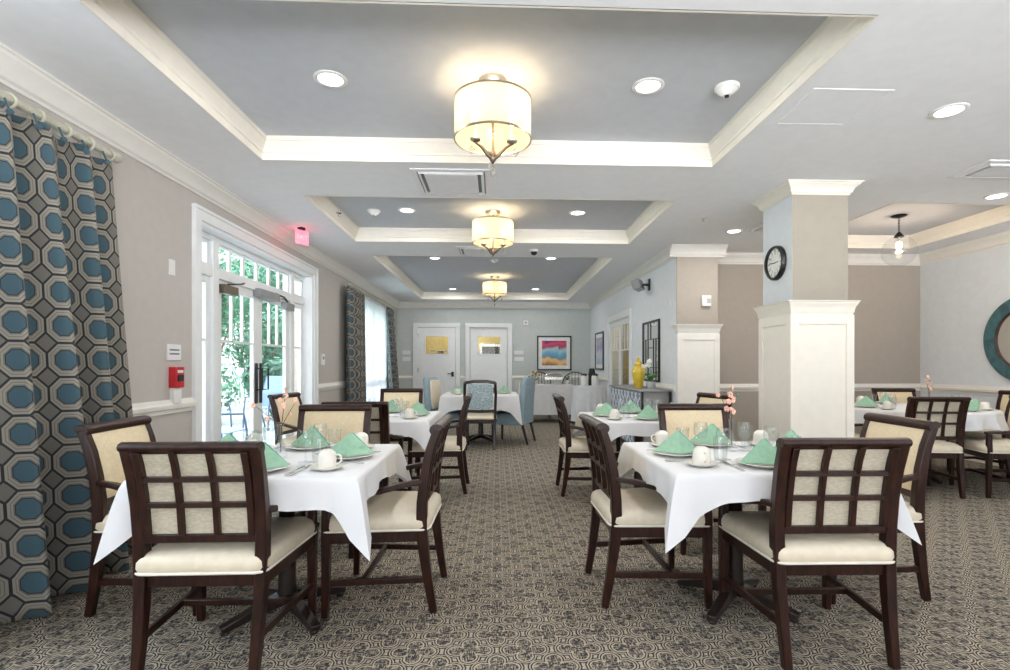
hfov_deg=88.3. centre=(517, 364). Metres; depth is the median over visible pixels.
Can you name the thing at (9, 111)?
tassel
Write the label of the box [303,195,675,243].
trim
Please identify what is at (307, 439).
folded napkin
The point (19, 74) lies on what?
trim
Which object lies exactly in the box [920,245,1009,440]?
wall
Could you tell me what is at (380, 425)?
dining chair
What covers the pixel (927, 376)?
flower
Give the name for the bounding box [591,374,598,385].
coffee airpot
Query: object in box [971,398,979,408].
folded napkin
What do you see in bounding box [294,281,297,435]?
wall
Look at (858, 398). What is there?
coffee cup
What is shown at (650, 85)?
recessed light
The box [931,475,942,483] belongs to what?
round table
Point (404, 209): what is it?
recessed light
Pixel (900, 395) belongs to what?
dining chair
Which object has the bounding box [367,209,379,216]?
smoke detector
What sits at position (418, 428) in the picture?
tablecloth
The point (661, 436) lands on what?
coffee cup
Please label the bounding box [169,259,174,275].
light switch
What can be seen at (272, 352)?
tree
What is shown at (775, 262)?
wall clock
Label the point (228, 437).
folded napkin
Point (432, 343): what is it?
wall
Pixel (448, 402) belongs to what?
tablecloth
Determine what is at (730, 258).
trim
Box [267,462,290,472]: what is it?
dinner plate
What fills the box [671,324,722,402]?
wainscot
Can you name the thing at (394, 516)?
dining chair
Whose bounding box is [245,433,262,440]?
coffee cup
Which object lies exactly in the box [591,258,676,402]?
wall
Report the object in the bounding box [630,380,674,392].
chair rail
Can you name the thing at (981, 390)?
chair rail
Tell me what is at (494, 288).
drum chandelier
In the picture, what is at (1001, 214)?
trim
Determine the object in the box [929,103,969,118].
recessed light
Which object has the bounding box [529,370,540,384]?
flower bouquet
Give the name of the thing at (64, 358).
window curtain
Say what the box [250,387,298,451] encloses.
flowers
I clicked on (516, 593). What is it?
floor
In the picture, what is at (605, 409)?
folded napkin
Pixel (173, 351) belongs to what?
wall sign
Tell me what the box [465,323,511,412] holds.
door
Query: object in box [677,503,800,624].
dining table
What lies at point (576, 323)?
wall
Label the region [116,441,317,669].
dining chair
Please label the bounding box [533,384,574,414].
table skirt
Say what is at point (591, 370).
coffee airpot
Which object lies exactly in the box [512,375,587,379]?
chair rail
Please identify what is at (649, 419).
dinner plate
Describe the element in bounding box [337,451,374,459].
dinner plate
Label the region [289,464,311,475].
spoon
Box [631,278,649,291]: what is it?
wall speaker
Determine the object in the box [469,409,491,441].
dining table
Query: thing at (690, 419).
dining chair
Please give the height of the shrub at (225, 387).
1.481 m
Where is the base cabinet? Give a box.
[609,385,670,441]
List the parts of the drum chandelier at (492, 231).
stem, lamp shade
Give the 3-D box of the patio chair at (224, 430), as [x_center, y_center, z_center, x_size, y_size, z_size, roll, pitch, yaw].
[-3.836,0.730,6.517,0.588,1.030,0.627,0,0,29]
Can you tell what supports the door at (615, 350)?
in the wall at (654, 304)
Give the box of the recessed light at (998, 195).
[982,193,1009,199]
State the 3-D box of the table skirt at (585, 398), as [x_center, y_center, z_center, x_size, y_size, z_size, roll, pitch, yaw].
[1.425,0.768,10.320,0.764,0.711,0.761,0,0,-2]
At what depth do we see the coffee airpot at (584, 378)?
10.21 m
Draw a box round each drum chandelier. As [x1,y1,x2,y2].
[454,73,531,176]
[472,209,513,255]
[483,276,506,301]
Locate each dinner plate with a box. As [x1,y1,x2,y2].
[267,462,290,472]
[284,442,332,450]
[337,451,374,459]
[592,414,619,416]
[619,411,640,413]
[634,416,658,420]
[651,448,691,456]
[689,440,733,446]
[735,457,773,468]
[854,405,878,407]
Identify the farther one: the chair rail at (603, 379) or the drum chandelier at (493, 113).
the chair rail at (603, 379)
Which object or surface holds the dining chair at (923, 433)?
on the floor at (516, 593)
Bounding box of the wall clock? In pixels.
[764,246,786,280]
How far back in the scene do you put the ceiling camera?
7.01 m
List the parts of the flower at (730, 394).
stem, stem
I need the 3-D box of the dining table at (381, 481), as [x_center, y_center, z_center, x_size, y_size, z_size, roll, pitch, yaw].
[-1.221,0.844,4.715,0.900,0.752,0.900,0,0,-2]
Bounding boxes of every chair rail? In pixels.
[132,397,195,416]
[399,376,412,379]
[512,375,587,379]
[598,376,606,381]
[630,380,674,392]
[720,384,919,390]
[920,384,1009,395]
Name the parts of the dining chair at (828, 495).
leg, armrest, leg, seat frame, seat, leg, rail, panel, rail, leg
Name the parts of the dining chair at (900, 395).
leg, rail, backrest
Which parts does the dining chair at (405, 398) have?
leg, seat frame, rail, backrest, leg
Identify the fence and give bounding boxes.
[221,368,265,408]
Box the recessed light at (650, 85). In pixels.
[632,77,663,94]
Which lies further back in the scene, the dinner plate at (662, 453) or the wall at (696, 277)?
the wall at (696, 277)
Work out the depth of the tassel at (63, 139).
2.79 m
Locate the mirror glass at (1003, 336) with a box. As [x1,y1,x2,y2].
[997,315,1009,363]
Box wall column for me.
[750,179,863,441]
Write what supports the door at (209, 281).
in the wall at (154, 212)
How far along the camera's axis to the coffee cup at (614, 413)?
4.34 m
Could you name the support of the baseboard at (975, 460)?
attached to the wall at (959, 296)
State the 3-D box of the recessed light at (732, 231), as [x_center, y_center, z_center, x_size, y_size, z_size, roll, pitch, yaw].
[2.518,-1.556,6.056,0.196,0.008,0.196,0,0,-2]
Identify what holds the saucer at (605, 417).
on the tablecloth at (628, 425)
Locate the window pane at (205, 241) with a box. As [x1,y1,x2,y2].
[202,238,209,265]
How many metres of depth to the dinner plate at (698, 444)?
2.91 m
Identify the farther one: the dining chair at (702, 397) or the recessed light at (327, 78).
the dining chair at (702, 397)
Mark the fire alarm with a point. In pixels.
(176, 374)
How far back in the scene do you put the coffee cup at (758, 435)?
2.93 m
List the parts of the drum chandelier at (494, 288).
lamp shade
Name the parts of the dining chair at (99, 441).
leg, seat, armrest, rail, rail, backrest, seat frame, leg, leg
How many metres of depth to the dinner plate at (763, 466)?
2.34 m
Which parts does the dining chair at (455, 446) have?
leg, leg, seat frame, seat, armrest, leg, leg, rail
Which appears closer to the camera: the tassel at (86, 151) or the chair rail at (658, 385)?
the tassel at (86, 151)
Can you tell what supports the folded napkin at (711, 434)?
on the dinner plate at (698, 444)
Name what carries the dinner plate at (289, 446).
on the tablecloth at (344, 492)
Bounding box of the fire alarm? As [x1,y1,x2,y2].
[169,367,183,403]
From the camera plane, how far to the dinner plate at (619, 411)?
4.90 m
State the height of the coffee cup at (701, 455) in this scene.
0.081 m
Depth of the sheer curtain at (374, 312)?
10.26 m
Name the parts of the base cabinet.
door, door, door, door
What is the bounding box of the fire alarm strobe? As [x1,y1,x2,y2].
[701,295,710,305]
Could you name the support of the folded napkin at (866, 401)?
on the dinner plate at (854, 405)
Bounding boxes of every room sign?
[402,351,410,360]
[514,351,523,360]
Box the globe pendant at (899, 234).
[891,214,906,248]
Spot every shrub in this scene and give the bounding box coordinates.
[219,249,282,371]
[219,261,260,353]
[221,361,242,410]
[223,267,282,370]
[239,355,282,417]
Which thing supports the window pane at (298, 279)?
attached to the door at (209, 281)
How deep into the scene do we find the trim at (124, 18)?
3.54 m
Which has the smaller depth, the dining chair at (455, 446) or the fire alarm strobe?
the dining chair at (455, 446)
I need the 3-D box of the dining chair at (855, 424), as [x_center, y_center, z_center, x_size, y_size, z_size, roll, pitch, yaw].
[3.326,0.755,5.639,0.602,0.934,0.600,0,0,-2]
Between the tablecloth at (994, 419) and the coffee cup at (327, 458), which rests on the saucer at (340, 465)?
the coffee cup at (327, 458)
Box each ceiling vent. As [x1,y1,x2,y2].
[410,168,489,195]
[455,246,496,255]
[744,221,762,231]
[947,160,1009,178]
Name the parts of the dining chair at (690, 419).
leg, leg, rail, backrest, leg, leg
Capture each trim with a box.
[0,42,398,307]
[77,0,877,166]
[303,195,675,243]
[372,255,612,299]
[397,302,589,308]
[587,246,675,308]
[669,244,727,256]
[718,253,919,265]
[848,203,1009,248]
[919,231,1009,265]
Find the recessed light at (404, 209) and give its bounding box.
[398,207,415,212]
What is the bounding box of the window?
[319,297,388,390]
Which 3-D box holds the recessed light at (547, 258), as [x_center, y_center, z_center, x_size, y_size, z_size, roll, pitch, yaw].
[0.532,-1.716,8.378,0.196,0.008,0.196,0,0,-2]
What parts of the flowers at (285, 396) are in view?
stem, stem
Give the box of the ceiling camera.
[530,249,537,254]
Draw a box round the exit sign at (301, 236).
[295,227,308,245]
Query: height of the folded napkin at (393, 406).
0.110 m
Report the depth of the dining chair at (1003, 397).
5.88 m
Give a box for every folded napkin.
[219,433,237,440]
[264,442,288,467]
[291,426,329,446]
[331,432,373,456]
[389,400,402,411]
[404,402,428,413]
[451,386,462,392]
[497,386,509,392]
[592,402,612,414]
[618,400,641,411]
[635,405,657,417]
[653,430,694,453]
[690,423,732,443]
[740,438,775,464]
[774,430,798,449]
[855,396,877,405]
[878,393,893,402]
[968,402,978,409]
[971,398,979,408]
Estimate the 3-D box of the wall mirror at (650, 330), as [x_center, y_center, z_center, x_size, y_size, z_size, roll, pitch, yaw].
[2.026,-0.210,7.938,0.030,0.920,0.840,0,0,-2]
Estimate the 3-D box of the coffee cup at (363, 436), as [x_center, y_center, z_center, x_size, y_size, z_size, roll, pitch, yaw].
[-0.858,0.412,2.861,0.080,0.081,0.098,0,0,15]
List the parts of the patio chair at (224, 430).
seat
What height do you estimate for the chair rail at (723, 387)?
0.105 m
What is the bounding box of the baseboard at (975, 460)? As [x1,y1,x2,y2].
[964,453,1004,465]
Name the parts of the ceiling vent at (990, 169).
panel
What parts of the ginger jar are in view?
lid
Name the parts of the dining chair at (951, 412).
leg, leg, panel, rail, seat frame, rail, seat, leg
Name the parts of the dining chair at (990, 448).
leg, seat, seat frame, leg, armrest, leg, backrest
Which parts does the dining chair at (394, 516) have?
leg, leg, seat frame, seat, armrest, armrest, leg, rail, leg, rail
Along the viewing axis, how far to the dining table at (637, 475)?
4.63 m
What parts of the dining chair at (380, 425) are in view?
rail, panel, leg, armrest, leg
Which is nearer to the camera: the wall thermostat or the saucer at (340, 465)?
the saucer at (340, 465)
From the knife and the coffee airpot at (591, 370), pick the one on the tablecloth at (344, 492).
the knife
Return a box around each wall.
[0,83,395,441]
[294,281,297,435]
[396,308,590,393]
[426,337,499,353]
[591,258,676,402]
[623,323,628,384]
[676,257,717,323]
[718,264,919,441]
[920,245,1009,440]
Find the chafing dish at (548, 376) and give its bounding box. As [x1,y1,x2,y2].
[543,373,562,384]
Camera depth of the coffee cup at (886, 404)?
5.32 m
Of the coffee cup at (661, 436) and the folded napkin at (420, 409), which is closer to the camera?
the coffee cup at (661, 436)
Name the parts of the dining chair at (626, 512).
leg, rail, rail, leg, armrest, seat frame, seat, leg, leg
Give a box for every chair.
[73,415,195,616]
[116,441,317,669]
[221,399,232,437]
[221,413,247,439]
[242,376,282,430]
[267,392,301,444]
[270,404,371,558]
[319,414,452,618]
[321,401,403,490]
[380,388,422,472]
[406,393,472,493]
[423,376,460,435]
[463,380,496,449]
[491,377,535,444]
[552,393,620,496]
[579,414,713,608]
[652,392,733,440]
[657,403,766,554]
[718,437,912,669]
[831,412,940,604]
[854,423,863,437]
[871,388,948,470]
[905,397,970,498]
[948,395,1009,497]
[964,390,1009,482]
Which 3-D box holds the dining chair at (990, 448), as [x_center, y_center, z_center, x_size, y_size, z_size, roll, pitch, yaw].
[4.617,0.755,4.980,0.602,0.934,0.600,0,0,10]
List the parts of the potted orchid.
pot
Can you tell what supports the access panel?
attached to the ceiling
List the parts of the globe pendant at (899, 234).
bulb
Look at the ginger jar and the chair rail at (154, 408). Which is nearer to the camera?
the chair rail at (154, 408)
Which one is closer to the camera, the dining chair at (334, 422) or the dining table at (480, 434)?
the dining chair at (334, 422)
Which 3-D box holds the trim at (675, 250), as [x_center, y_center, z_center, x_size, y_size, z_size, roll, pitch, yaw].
[2.358,-1.490,6.783,0.740,0.140,0.105,0,0,-2]
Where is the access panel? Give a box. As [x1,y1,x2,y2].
[773,88,894,125]
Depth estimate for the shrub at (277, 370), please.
11.67 m
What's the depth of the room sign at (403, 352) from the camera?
12.94 m
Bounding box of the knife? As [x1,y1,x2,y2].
[284,464,304,474]
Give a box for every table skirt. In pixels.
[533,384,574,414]
[571,385,607,421]
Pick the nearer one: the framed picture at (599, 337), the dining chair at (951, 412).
the dining chair at (951, 412)
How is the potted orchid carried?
on the base cabinet
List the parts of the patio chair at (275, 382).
arm frame, leg, arm frame, backrest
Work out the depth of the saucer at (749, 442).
2.96 m
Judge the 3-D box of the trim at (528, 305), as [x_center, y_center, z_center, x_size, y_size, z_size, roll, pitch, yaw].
[-0.594,-1.490,12.984,4.860,0.140,0.105,0,0,-2]
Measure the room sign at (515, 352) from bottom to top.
0.260 m
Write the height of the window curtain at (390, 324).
2.466 m
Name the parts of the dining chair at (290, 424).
leg, rail, armrest, seat, backrest, rail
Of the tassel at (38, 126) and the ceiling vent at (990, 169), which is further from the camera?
the ceiling vent at (990, 169)
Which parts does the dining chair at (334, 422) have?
leg, backrest, rail, leg, leg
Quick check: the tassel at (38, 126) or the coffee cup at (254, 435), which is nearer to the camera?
the tassel at (38, 126)
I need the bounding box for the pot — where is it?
[564,376,569,384]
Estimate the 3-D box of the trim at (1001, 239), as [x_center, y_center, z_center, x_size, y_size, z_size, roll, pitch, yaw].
[5.912,-1.490,2.240,0.105,0.140,10.400,0,0,-2]
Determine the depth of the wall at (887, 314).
7.40 m
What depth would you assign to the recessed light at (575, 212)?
5.86 m
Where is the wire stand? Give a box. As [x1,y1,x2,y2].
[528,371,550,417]
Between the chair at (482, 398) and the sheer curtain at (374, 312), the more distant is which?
the sheer curtain at (374, 312)
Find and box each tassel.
[3,97,13,115]
[32,113,42,129]
[58,127,67,142]
[81,140,89,154]
[102,151,109,164]
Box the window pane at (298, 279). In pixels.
[294,277,302,297]
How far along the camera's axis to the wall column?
4.46 m
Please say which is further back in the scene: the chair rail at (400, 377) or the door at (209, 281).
the chair rail at (400, 377)
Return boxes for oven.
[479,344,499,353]
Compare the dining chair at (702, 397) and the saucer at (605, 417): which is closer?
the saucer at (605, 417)
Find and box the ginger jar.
[632,356,644,387]
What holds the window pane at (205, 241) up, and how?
attached to the door at (209, 281)
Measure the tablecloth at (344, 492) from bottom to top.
0.315 m
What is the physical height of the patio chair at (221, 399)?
1.030 m
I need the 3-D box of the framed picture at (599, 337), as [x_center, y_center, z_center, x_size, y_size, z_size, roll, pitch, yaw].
[1.865,-0.320,11.935,0.030,0.860,0.920,0,0,-2]
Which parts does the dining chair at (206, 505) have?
leg, rail, panel, rail, leg, seat, seat frame, leg, armrest, leg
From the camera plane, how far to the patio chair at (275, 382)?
10.34 m
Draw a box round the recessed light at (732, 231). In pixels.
[725,229,742,233]
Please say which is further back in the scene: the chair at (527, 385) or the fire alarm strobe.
the chair at (527, 385)
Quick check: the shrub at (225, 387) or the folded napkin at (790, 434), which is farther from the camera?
the shrub at (225, 387)
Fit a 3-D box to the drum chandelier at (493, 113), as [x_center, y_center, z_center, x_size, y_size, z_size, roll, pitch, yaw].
[-0.152,-1.429,3.146,0.468,0.582,0.468,0,0,-2]
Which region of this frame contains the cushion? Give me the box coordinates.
[430,380,441,408]
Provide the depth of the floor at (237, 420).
10.84 m
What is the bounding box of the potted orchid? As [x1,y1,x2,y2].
[641,359,657,388]
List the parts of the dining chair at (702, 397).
backrest, rail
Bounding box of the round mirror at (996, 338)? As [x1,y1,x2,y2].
[983,299,1009,379]
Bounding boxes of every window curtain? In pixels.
[0,100,132,624]
[346,286,366,400]
[386,307,398,387]
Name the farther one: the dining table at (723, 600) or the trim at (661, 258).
the trim at (661, 258)
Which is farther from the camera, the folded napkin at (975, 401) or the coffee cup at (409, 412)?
the folded napkin at (975, 401)
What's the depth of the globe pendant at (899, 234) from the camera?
5.97 m
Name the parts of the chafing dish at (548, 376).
dome lid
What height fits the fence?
1.100 m
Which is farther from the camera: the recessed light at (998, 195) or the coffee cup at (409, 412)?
the recessed light at (998, 195)
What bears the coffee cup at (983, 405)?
on the saucer
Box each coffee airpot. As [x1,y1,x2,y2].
[581,373,587,385]
[588,368,594,384]
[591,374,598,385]
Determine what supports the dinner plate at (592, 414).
on the tablecloth at (628, 425)
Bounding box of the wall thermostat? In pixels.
[321,354,324,364]
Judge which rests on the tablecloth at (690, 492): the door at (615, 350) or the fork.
the fork
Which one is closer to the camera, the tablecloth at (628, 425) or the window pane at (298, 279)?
the tablecloth at (628, 425)
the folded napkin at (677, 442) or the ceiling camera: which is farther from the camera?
the ceiling camera
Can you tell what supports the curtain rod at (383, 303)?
attached to the wall at (154, 212)
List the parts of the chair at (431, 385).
backrest, seat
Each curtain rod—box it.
[0,90,122,162]
[345,282,395,310]
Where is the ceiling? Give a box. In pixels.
[0,0,1009,302]
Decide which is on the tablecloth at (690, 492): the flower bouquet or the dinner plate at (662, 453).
the dinner plate at (662, 453)
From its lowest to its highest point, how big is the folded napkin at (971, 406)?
0.110 m
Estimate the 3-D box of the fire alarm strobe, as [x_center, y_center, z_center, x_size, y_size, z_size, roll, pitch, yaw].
[2.467,-0.840,6.813,0.120,0.140,0.055,0,0,-2]
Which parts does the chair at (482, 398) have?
leg, leg, backrest, rail, rail, seat frame, seat, leg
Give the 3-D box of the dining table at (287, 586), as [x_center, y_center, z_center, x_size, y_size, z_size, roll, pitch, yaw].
[-1.134,0.844,2.556,0.900,0.752,0.900,0,0,-2]
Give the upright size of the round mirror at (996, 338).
1.020 m
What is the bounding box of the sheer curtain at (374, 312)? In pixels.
[365,298,385,400]
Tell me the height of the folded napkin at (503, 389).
0.110 m
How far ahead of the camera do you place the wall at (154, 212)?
3.89 m
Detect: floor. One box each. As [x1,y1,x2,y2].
[0,415,1009,669]
[221,406,282,444]
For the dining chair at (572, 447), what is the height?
0.934 m
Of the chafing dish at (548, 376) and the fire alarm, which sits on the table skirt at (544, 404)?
the chafing dish at (548, 376)
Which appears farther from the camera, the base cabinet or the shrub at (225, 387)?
the shrub at (225, 387)
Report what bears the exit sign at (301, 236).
hanging from the ceiling
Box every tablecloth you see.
[93,444,412,564]
[389,411,441,449]
[438,392,521,424]
[572,412,658,465]
[617,441,921,553]
[854,403,1009,430]
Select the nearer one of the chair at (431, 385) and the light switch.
the light switch
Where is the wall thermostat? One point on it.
(322, 355)
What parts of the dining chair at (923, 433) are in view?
leg, leg, backrest, rail, rail, armrest, seat, leg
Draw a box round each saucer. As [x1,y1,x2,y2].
[309,463,344,470]
[605,417,622,419]
[684,459,718,467]
[747,441,774,445]
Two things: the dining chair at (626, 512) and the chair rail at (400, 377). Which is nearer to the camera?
the dining chair at (626, 512)
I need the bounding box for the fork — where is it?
[720,460,745,470]
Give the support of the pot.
on the table skirt at (544, 404)
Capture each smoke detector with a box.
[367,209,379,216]
[714,80,739,97]
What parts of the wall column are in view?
column crown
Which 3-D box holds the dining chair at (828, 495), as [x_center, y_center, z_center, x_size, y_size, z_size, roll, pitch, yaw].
[1.291,0.755,2.340,0.600,0.934,0.602,0,0,-1]
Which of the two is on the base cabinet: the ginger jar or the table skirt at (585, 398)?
the ginger jar
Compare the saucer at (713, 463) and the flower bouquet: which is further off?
the flower bouquet
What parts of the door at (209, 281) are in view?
push plate, pull handle, push plate, pull handle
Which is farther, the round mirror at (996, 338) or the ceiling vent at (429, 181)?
the round mirror at (996, 338)
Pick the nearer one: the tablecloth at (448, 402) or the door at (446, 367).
the tablecloth at (448, 402)
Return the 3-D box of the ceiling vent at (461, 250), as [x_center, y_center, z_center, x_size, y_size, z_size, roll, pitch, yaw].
[-0.562,-1.549,7.108,0.550,0.022,0.550,0,0,-2]
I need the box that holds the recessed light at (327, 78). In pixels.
[313,70,347,87]
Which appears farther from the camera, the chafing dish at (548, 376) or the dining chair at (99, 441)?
the chafing dish at (548, 376)
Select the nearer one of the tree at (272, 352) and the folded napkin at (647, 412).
the folded napkin at (647, 412)
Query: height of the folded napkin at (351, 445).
0.110 m
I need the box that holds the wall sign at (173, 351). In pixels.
[166,344,180,360]
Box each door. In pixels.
[192,203,318,444]
[413,323,459,406]
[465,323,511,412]
[607,308,631,405]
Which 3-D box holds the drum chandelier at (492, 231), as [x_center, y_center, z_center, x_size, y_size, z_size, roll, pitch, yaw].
[-0.280,-1.429,5.823,0.468,0.582,0.468,0,0,-2]
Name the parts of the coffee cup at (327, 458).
handle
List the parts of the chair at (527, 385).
leg, seat, leg, backrest, leg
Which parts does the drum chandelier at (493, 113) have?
arm, stem, lamp shade, arm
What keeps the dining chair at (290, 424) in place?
on the floor at (516, 593)
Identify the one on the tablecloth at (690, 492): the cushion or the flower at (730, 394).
the flower at (730, 394)
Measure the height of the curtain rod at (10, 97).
0.085 m
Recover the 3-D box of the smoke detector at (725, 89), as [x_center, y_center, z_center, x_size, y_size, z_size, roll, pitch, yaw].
[1.291,-1.687,3.215,0.150,0.066,0.150,0,0,-2]
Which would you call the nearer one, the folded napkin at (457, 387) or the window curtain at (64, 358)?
the window curtain at (64, 358)
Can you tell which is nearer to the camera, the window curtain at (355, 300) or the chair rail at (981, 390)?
the chair rail at (981, 390)
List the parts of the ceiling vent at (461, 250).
panel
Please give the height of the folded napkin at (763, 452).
0.110 m
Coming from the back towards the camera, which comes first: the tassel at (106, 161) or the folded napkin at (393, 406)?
the folded napkin at (393, 406)
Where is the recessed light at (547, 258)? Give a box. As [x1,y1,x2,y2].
[545,257,556,259]
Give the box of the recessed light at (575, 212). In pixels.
[569,210,585,215]
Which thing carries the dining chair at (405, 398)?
on the floor at (516, 593)
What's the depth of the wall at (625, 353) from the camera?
11.30 m
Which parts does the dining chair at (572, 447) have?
rail, leg, leg, armrest, seat, seat frame, leg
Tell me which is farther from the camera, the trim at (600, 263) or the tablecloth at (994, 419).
the trim at (600, 263)
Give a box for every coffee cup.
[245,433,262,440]
[317,449,341,468]
[355,432,368,446]
[405,408,416,417]
[609,409,618,417]
[651,430,668,444]
[692,446,710,464]
[753,430,768,443]
[856,396,863,401]
[882,401,893,408]
[979,402,989,408]
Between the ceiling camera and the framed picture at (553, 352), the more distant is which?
the framed picture at (553, 352)
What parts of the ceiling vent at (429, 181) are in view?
panel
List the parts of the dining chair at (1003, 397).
seat, leg, rail, backrest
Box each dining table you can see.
[218,511,345,636]
[379,479,407,490]
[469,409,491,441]
[633,436,643,487]
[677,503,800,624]
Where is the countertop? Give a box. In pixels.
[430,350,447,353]
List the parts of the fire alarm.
pull handle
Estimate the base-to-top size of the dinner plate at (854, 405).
0.021 m
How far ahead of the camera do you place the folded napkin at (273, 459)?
2.26 m
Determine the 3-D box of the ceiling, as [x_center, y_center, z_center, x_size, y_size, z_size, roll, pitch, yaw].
[1.575,-1.640,4.993,8.950,0.160,16.650,0,0,-2]
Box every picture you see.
[537,336,571,369]
[595,331,603,369]
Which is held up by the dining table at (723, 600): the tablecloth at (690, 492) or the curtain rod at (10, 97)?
the tablecloth at (690, 492)
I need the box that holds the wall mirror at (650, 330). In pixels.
[642,319,659,381]

